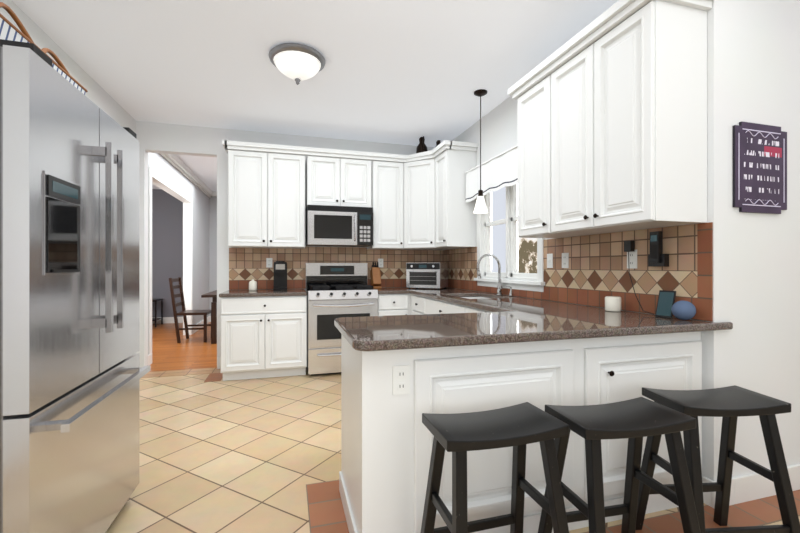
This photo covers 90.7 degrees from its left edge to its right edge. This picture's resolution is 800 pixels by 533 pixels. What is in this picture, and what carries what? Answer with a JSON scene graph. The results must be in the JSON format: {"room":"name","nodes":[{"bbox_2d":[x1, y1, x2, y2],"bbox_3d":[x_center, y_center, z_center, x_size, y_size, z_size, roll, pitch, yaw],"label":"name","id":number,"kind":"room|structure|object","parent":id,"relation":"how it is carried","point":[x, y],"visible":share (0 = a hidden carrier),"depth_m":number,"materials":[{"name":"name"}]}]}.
{"room":"kitchen","nodes":[
{"label":"kitchen","id":0,"kind":"room"},
{"bbox_2d":[12,0,618,190],"bbox_3d":[-0.916,-1.660,3.014,9.340,0.100,12.540,0,0,-16],"label":"ceiling","id":1,"kind":"structure","parent":0,"point":[407,72],"depth_m":3.03,"materials":[{"name":"white paint"}]},
{"bbox_2d":[268,43,325,84],"bbox_3d":[-0.786,-1.500,3.031,0.424,0.217,0.424,0,0,-16],"label":"ceiling light","id":2,"kind":"object","parent":1,"relation":"attached to","point":[297,62],"visible":1,"depth_m":2.92,"materials":[{"name":"white glass"}]},
{"bbox_2d":[473,89,487,213],"bbox_3d":[0.744,-1.052,3.646,0.136,1.114,0.136,0,0,-16],"label":"pendant light","id":3,"kind":"object","parent":1,"relation":"hanging from","point":[480,207],"visible":1,"depth_m":3.62,"materials":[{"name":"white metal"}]},
{"bbox_2d":[0,0,799,480],"bbox_3d":[-0.916,-0.210,3.014,9.340,2.800,12.540,0,0,-16],"label":"wall","id":4,"kind":"structure","parent":0,"point":[752,60],"depth_m":2.09,"materials":[{"name":"paint"}]},
{"bbox_2d":[226,144,269,247],"bbox_3d":[-1.728,-0.768,4.526,0.413,1.095,0.341,0,0,-16],"label":"upper cabinet","id":5,"kind":"object","parent":4,"relation":"attached to","point":[248,171],"depth_m":4.37,"materials":[{"name":"white wood"}]},
{"bbox_2d":[270,148,305,247],"bbox_3d":[-1.332,-0.768,4.640,0.412,1.095,0.341,0,0,-16],"label":"upper cabinet","id":6,"kind":"object","parent":4,"relation":"attached to","point":[287,165],"depth_m":4.48,"materials":[{"name":"white wood"}]},
{"bbox_2d":[306,152,341,207],"bbox_3d":[-0.932,-1.010,4.754,0.380,0.611,0.341,0,0,-16],"label":"upper cabinet","id":7,"kind":"object","parent":4,"relation":"attached to","point":[323,169],"depth_m":4.60,"materials":[{"name":"white wood"}]},
{"bbox_2d":[306,205,372,246],"bbox_3d":[-0.732,-0.475,4.747,0.754,0.450,0.447,0,0,-16],"label":"microwave","id":8,"kind":"object","parent":7,"relation":"attached to","point":[339,226],"visible":1,"depth_m":4.57,"materials":[{"name":"silver plastic"}]},
{"bbox_2d":[229,247,440,289],"bbox_3d":[-0.718,0.015,4.991,2.670,0.519,0.006,0,0,-16],"label":"backsplash","id":9,"kind":"structure","parent":4,"relation":"attached to","point":[245,264],"depth_m":4.86,"materials":[{"name":"brown tile"}]},
{"bbox_2d":[266,258,271,267],"bbox_3d":[-1.567,-0.045,4.739,0.070,0.114,0.008,0,0,-16],"label":"electrical outlet","id":10,"kind":"object","parent":9,"relation":"attached to","point":[268,262],"visible":1,"depth_m":4.74,"materials":[{"name":"white plastic"}]},
{"bbox_2d":[378,259,382,266],"bbox_3d":[-0.250,-0.045,5.117,0.070,0.114,0.008,0,0,-16],"label":"electrical outlet","id":11,"kind":"object","parent":9,"relation":"attached to","point":[380,262],"visible":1,"depth_m":5.11,"materials":[{"name":"white plastic"}]},
{"bbox_2d":[342,152,373,207],"bbox_3d":[-0.567,-1.010,4.859,0.380,0.611,0.341,0,0,-16],"label":"upper cabinet","id":12,"kind":"object","parent":4,"relation":"attached to","point":[357,175],"depth_m":4.70,"materials":[{"name":"white wood"}]},
{"bbox_2d":[367,156,405,249],"bbox_3d":[-0.185,-0.768,4.969,0.395,1.095,0.341,0,0,-16],"label":"upper cabinet","id":13,"kind":"object","parent":4,"relation":"attached to","point":[387,210],"depth_m":4.81,"materials":[{"name":"white wood"}]},
{"bbox_2d":[402,152,433,247],"bbox_3d":[0.234,-0.770,4.768,0.303,1.091,0.303,0,0,-16],"label":"upper cabinet","id":14,"kind":"object","parent":4,"relation":"attached to","point":[416,201],"depth_m":4.76,"materials":[{"name":"white wood"}]},
{"bbox_2d":[416,136,440,152],"bbox_3d":[0.362,-1.492,4.908,0.312,0.262,0.231,0,0,-16],"label":"figurine","id":15,"kind":"object","parent":14,"relation":"on","point":[421,147],"visible":0.62,"depth_m":4.87,"materials":[{"name":"black ceramic"}]},
{"bbox_2d":[406,248,457,249],"bbox_3d":[0.351,-0.768,4.973,0.637,1.095,0.627,0,0,-16],"label":"upper cabinet","id":16,"kind":"object","parent":4,"relation":"attached to","point":[406,248],"depth_m":4.84,"materials":[{"name":"white wood"}]},
{"bbox_2d":[434,144,476,247],"bbox_3d":[0.626,-0.768,4.534,0.351,1.095,0.370,0,0,-16],"label":"upper cabinet","id":17,"kind":"object","parent":4,"relation":"attached to","point":[454,217],"depth_m":4.36,"materials":[{"name":"white wood"}]},
{"bbox_2d":[148,153,799,507],"bbox_3d":[-1.528,-0.210,5.146,9.100,2.800,7.865,0,0,-16],"label":"trim","id":18,"kind":"structure","parent":4,"relation":"attached to","point":[749,487],"depth_m":4.25,"materials":[{"name":"white wood"}]},
{"bbox_2d":[465,144,517,201],"bbox_3d":[0.966,-0.868,3.728,0.141,0.344,1.323,0,0,-16],"label":"valance","id":19,"kind":"object","parent":4,"relation":"attached to","point":[499,171],"visible":0.67,"depth_m":3.75,"materials":[{"name":"white fabric"}]},
{"bbox_2d":[512,68,573,237],"bbox_3d":[1.107,-0.768,2.858,0.352,1.095,0.395,0,0,-16],"label":"upper cabinet","id":20,"kind":"object","parent":4,"relation":"attached to","point":[532,97],"depth_m":2.80,"materials":[{"name":"white wood"}]},
{"bbox_2d":[441,222,712,321],"bbox_3d":[1.058,0.028,3.660,0.006,0.493,3.544,0,0,-16],"label":"backsplash","id":21,"kind":"structure","parent":4,"relation":"attached to","point":[595,273],"depth_m":2.49,"materials":[{"name":"brown tile"}]},
{"bbox_2d":[547,254,552,267],"bbox_3d":[1.193,-0.045,3.151,0.012,0.114,0.070,0,0,-16],"label":"light switch","id":22,"kind":"object","parent":21,"relation":"attached to","point":[549,260],"visible":1,"depth_m":3.14,"materials":[{"name":"white plastic"}]},
{"bbox_2d":[562,253,568,267],"bbox_3d":[1.244,-0.045,2.978,0.008,0.114,0.070,0,0,-16],"label":"electrical outlet","id":23,"kind":"object","parent":21,"relation":"attached to","point":[565,260],"visible":1,"depth_m":2.97,"materials":[{"name":"white plastic"}]},
{"bbox_2d":[627,249,636,268],"bbox_3d":[1.410,-0.045,2.402,0.008,0.114,0.070,0,0,-16],"label":"electrical outlet","id":24,"kind":"object","parent":21,"relation":"attached to","point":[632,259],"visible":0.94,"depth_m":2.39,"materials":[{"name":"white plastic"}]},
{"bbox_2d":[624,241,652,313],"bbox_3d":[1.404,0.056,2.309,0.053,0.422,0.225,0,0,-16],"label":"power adapter","id":25,"kind":"object","parent":24,"relation":"attached to","point":[629,246],"visible":0.98,"depth_m":2.38,"materials":[{"name":"black plastic"}]},
{"bbox_2d":[648,231,668,266],"bbox_3d":[1.441,-0.098,2.213,0.052,0.195,0.100,0,0,-16],"label":"wall phone","id":26,"kind":"object","parent":21,"relation":"attached to","point":[657,257],"visible":0.98,"depth_m":2.19,"materials":[{"name":"black plastic"}]},
{"bbox_2d":[548,0,711,235],"bbox_3d":[1.266,-0.768,2.301,0.352,1.095,0.765,0,0,-16],"label":"upper cabinet","id":27,"kind":"object","parent":4,"relation":"attached to","point":[612,118],"depth_m":2.00,"materials":[{"name":"white wood"}]},
{"bbox_2d":[733,121,786,213],"bbox_3d":[1.855,-0.502,2.030,0.375,0.455,0.016,0,0,-16],"label":"sign","id":28,"kind":"object","parent":4,"relation":"attached to","point":[759,168],"visible":1,"depth_m":2.02,"materials":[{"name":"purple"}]},
{"bbox_2d":[106,322,799,532],"bbox_3d":[-0.916,1.214,3.014,9.340,0.052,12.540,0,0,-16],"label":"floor","id":29,"kind":"structure","parent":0,"point":[217,454],"depth_m":2.47,"materials":[{"name":"tile"}]},
{"bbox_2d":[0,39,149,532],"bbox_3d":[-1.602,0.259,1.491,0.937,1.863,0.910,0,0,-16],"label":"refrigerator","id":30,"kind":"object","parent":29,"relation":"on","point":[72,373],"visible":1,"depth_m":1.34,"materials":[{"name":"silver metal"}]},
{"bbox_2d":[0,2,87,94],"bbox_3d":[-1.477,-0.769,1.376,0.424,0.187,0.584,0,0,-16],"label":"basket","id":31,"kind":"object","parent":30,"relation":"on","point":[9,30],"visible":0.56,"depth_m":1.33,"materials":[{"name":"wicker"}]},
{"bbox_2d":[152,298,162,326],"bbox_3d":[-5.069,0.925,7.883,0.500,0.530,0.450,0,0,-16],"label":"side table","id":32,"kind":"object","parent":29,"relation":"on","point":[155,319],"visible":0.46,"depth_m":7.90,"materials":[{"name":"black wood"}]},
{"bbox_2d":[169,277,210,342],"bbox_3d":[-3.337,0.684,6.352,0.554,1.016,0.440,0,0,-10],"label":"dining chair","id":33,"kind":"object","parent":29,"relation":"on","point":[185,312],"visible":0.85,"depth_m":6.19,"materials":[{"name":"brown wood"}]},
{"bbox_2d":[201,290,216,343],"bbox_3d":[-2.292,0.810,6.833,1.840,0.760,1.300,0,0,-16],"label":"dining table","id":34,"kind":"object","parent":29,"relation":"on","point":[213,294],"visible":0.29,"depth_m":6.07,"materials":[{"name":"brown wood"}]},
{"bbox_2d":[221,296,306,380],"bbox_3d":[-1.496,0.752,4.424,0.862,0.875,0.664,0,0,-16],"label":"base cabinet","id":35,"kind":"object","parent":29,"relation":"on","point":[263,337],"visible":0.96,"depth_m":4.13,"materials":[{"name":"white wood"}]},
{"bbox_2d":[219,289,306,296],"bbox_3d":[-1.504,0.294,4.428,0.873,0.039,0.652,0,0,-16],"label":"countertop","id":36,"kind":"structure","parent":35,"relation":"on","point":[263,293],"depth_m":4.18,"materials":[{"name":"stone"}]},
{"bbox_2d":[249,279,256,290],"bbox_3d":[-1.673,0.210,4.493,0.086,0.128,0.086,0,0,-16],"label":"canister","id":37,"kind":"object","parent":36,"relation":"on","point":[252,285],"visible":1,"depth_m":4.46,"materials":[{"name":"white ceramic"}]},
{"bbox_2d":[273,261,286,290],"bbox_3d":[-1.382,0.106,4.565,0.150,0.335,0.221,0,0,-16],"label":"coffee maker","id":38,"kind":"object","parent":36,"relation":"on","point":[280,275],"visible":1,"depth_m":4.54,"materials":[{"name":"black plastic"}]},
{"bbox_2d":[306,263,377,375],"bbox_3d":[-0.693,0.573,4.602,0.760,1.235,0.746,0,0,-16],"label":"range","id":39,"kind":"object","parent":29,"relation":"on","point":[334,291],"visible":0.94,"depth_m":4.31,"materials":[{"name":"silver metal"}]},
{"bbox_2d":[377,294,406,315],"bbox_3d":[-0.149,0.752,4.816,0.388,0.873,0.653,0,0,-16],"label":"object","id":40,"kind":"structure","parent":29,"relation":"on","point":[387,304],"depth_m":4.51,"materials":[{"name":"white wood"}]},
{"bbox_2d":[339,334,594,532],"bbox_3d":[0.282,0.752,1.951,1.080,0.873,0.621,0,0,-16],"label":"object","id":41,"kind":"structure","parent":29,"relation":"on","point":[387,436],"depth_m":1.64,"materials":[{"name":"white wood"}]},
{"bbox_2d":[393,365,409,394],"bbox_3d":[0.005,0.450,1.567,0.070,0.114,0.008,0,0,-16],"label":"outlet","id":42,"kind":"object","parent":41,"relation":"attached to","point":[401,379],"visible":1,"depth_m":1.56,"materials":[{"name":"white plastic"}]},
{"bbox_2d":[334,307,605,350],"bbox_3d":[0.270,0.294,1.943,1.110,0.039,0.735,0,0,-16],"label":"countertop","id":43,"kind":"structure","parent":41,"relation":"on","point":[508,319],"depth_m":1.74,"materials":[{"name":"stone"}]},
{"bbox_2d":[406,287,725,336],"bbox_3d":[0.744,0.294,3.554,0.690,0.039,3.572,0,0,-16],"label":"countertop","id":44,"kind":"structure","parent":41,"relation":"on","point":[452,295],"depth_m":3.02,"materials":[{"name":"stone"}]},
{"bbox_2d":[406,263,447,288],"bbox_3d":[0.336,0.114,4.948,0.440,0.320,0.362,0,0,24],"label":"toaster oven","id":45,"kind":"object","parent":44,"relation":"on","point":[426,275],"visible":1,"depth_m":4.82,"materials":[{"name":"silver metal"}]},
{"bbox_2d":[477,254,502,294],"bbox_3d":[0.859,0.076,3.749,0.272,0.396,0.096,0,0,-16],"label":"faucet","id":46,"kind":"object","parent":44,"relation":"on","point":[499,288],"visible":1,"depth_m":3.77,"materials":[{"name":"silver metal"}]},
{"bbox_2d":[506,286,512,296],"bbox_3d":[1.003,0.224,3.606,0.068,0.100,0.043,0,0,-16],"label":"soap pump","id":47,"kind":"object","parent":44,"relation":"on","point":[510,293],"visible":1,"depth_m":3.60,"materials":[{"name":"silver metal"}]},
{"bbox_2d":[605,296,620,311],"bbox_3d":[1.314,0.230,2.437,0.090,0.088,0.089,0,0,-16],"label":"candle jar","id":48,"kind":"object","parent":44,"relation":"on","point":[612,303],"visible":1,"depth_m":2.40,"materials":[{"name":"white wax"}]},
{"bbox_2d":[655,290,675,318],"bbox_3d":[1.431,0.203,2.128,0.055,0.145,0.080,0,0,-31],"label":"phone","id":49,"kind":"object","parent":44,"relation":"on","point":[666,301],"visible":0.98,"depth_m":2.12,"materials":[{"name":"black plastic"}]},
{"bbox_2d":[671,300,695,319],"bbox_3d":[1.453,0.224,2.024,0.104,0.100,0.104,0,0,-16],"label":"smart speaker","id":50,"kind":"object","parent":44,"relation":"on","point":[683,310],"visible":0.98,"depth_m":1.99},
{"bbox_2d":[421,402,568,532],"bbox_3d":[0.323,0.860,1.377,0.447,0.659,0.397,0,0,-16],"label":"stool","id":51,"kind":"object","parent":29,"relation":"on","point":[518,427],"visible":1,"depth_m":1.34,"materials":[{"name":"black wood"}]},
{"bbox_2d":[407,294,701,522],"bbox_3d":[0.732,0.752,3.570,0.677,0.873,3.533,0,0,-16],"label":"base cabinet","id":52,"kind":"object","parent":29,"relation":"on","point":[624,365],"depth_m":1.90,"materials":[{"name":"white wood"}]},
{"bbox_2d":[375,287,405,293],"bbox_3d":[-0.161,0.294,4.808,0.359,0.039,0.662,0,0,-16],"label":"countertop","id":53,"kind":"structure","parent":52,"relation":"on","point":[398,290],"depth_m":4.53,"materials":[{"name":"stone"}]},
{"bbox_2d":[370,262,381,288],"bbox_3d":[-0.305,0.109,4.964,0.100,0.330,0.221,0,0,-16],"label":"knife block","id":54,"kind":"object","parent":53,"relation":"on","point":[375,274],"visible":0.96,"depth_m":4.91,"materials":[{"name":"brown wood"}]},
{"bbox_2d":[542,307,709,334],"bbox_3d":[1.151,0.294,2.189,0.420,0.039,0.725,0,0,-16],"label":"countertop","id":55,"kind":"structure","parent":52,"relation":"on","point":[644,324],"depth_m":2.01,"materials":[{"name":"stone"}]},
{"bbox_2d":[538,397,700,532],"bbox_3d":[0.796,0.860,1.451,0.447,0.659,0.397,0,0,-12],"label":"stool","id":56,"kind":"object","parent":29,"relation":"on","point":[634,421],"visible":0.92,"depth_m":1.40,"materials":[{"name":"black wood"}]},
{"bbox_2d":[636,385,799,532],"bbox_3d":[1.290,0.860,1.634,0.447,0.659,0.397,0,0,-4],"label":"stool","id":57,"kind":"object","parent":29,"relation":"on","point":[729,405],"visible":0.96,"depth_m":1.56,"materials":[{"name":"black wood"}]},
{"label":"outside","id":58,"kind":"structure","parent":0,"visible":0},
{"bbox_2d":[519,238,536,272],"bbox_3d":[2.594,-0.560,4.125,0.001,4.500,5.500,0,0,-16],"label":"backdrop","id":59,"kind":"structure","parent":58,"point":[527,255],"depth_m":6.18,"materials":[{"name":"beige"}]}
]}

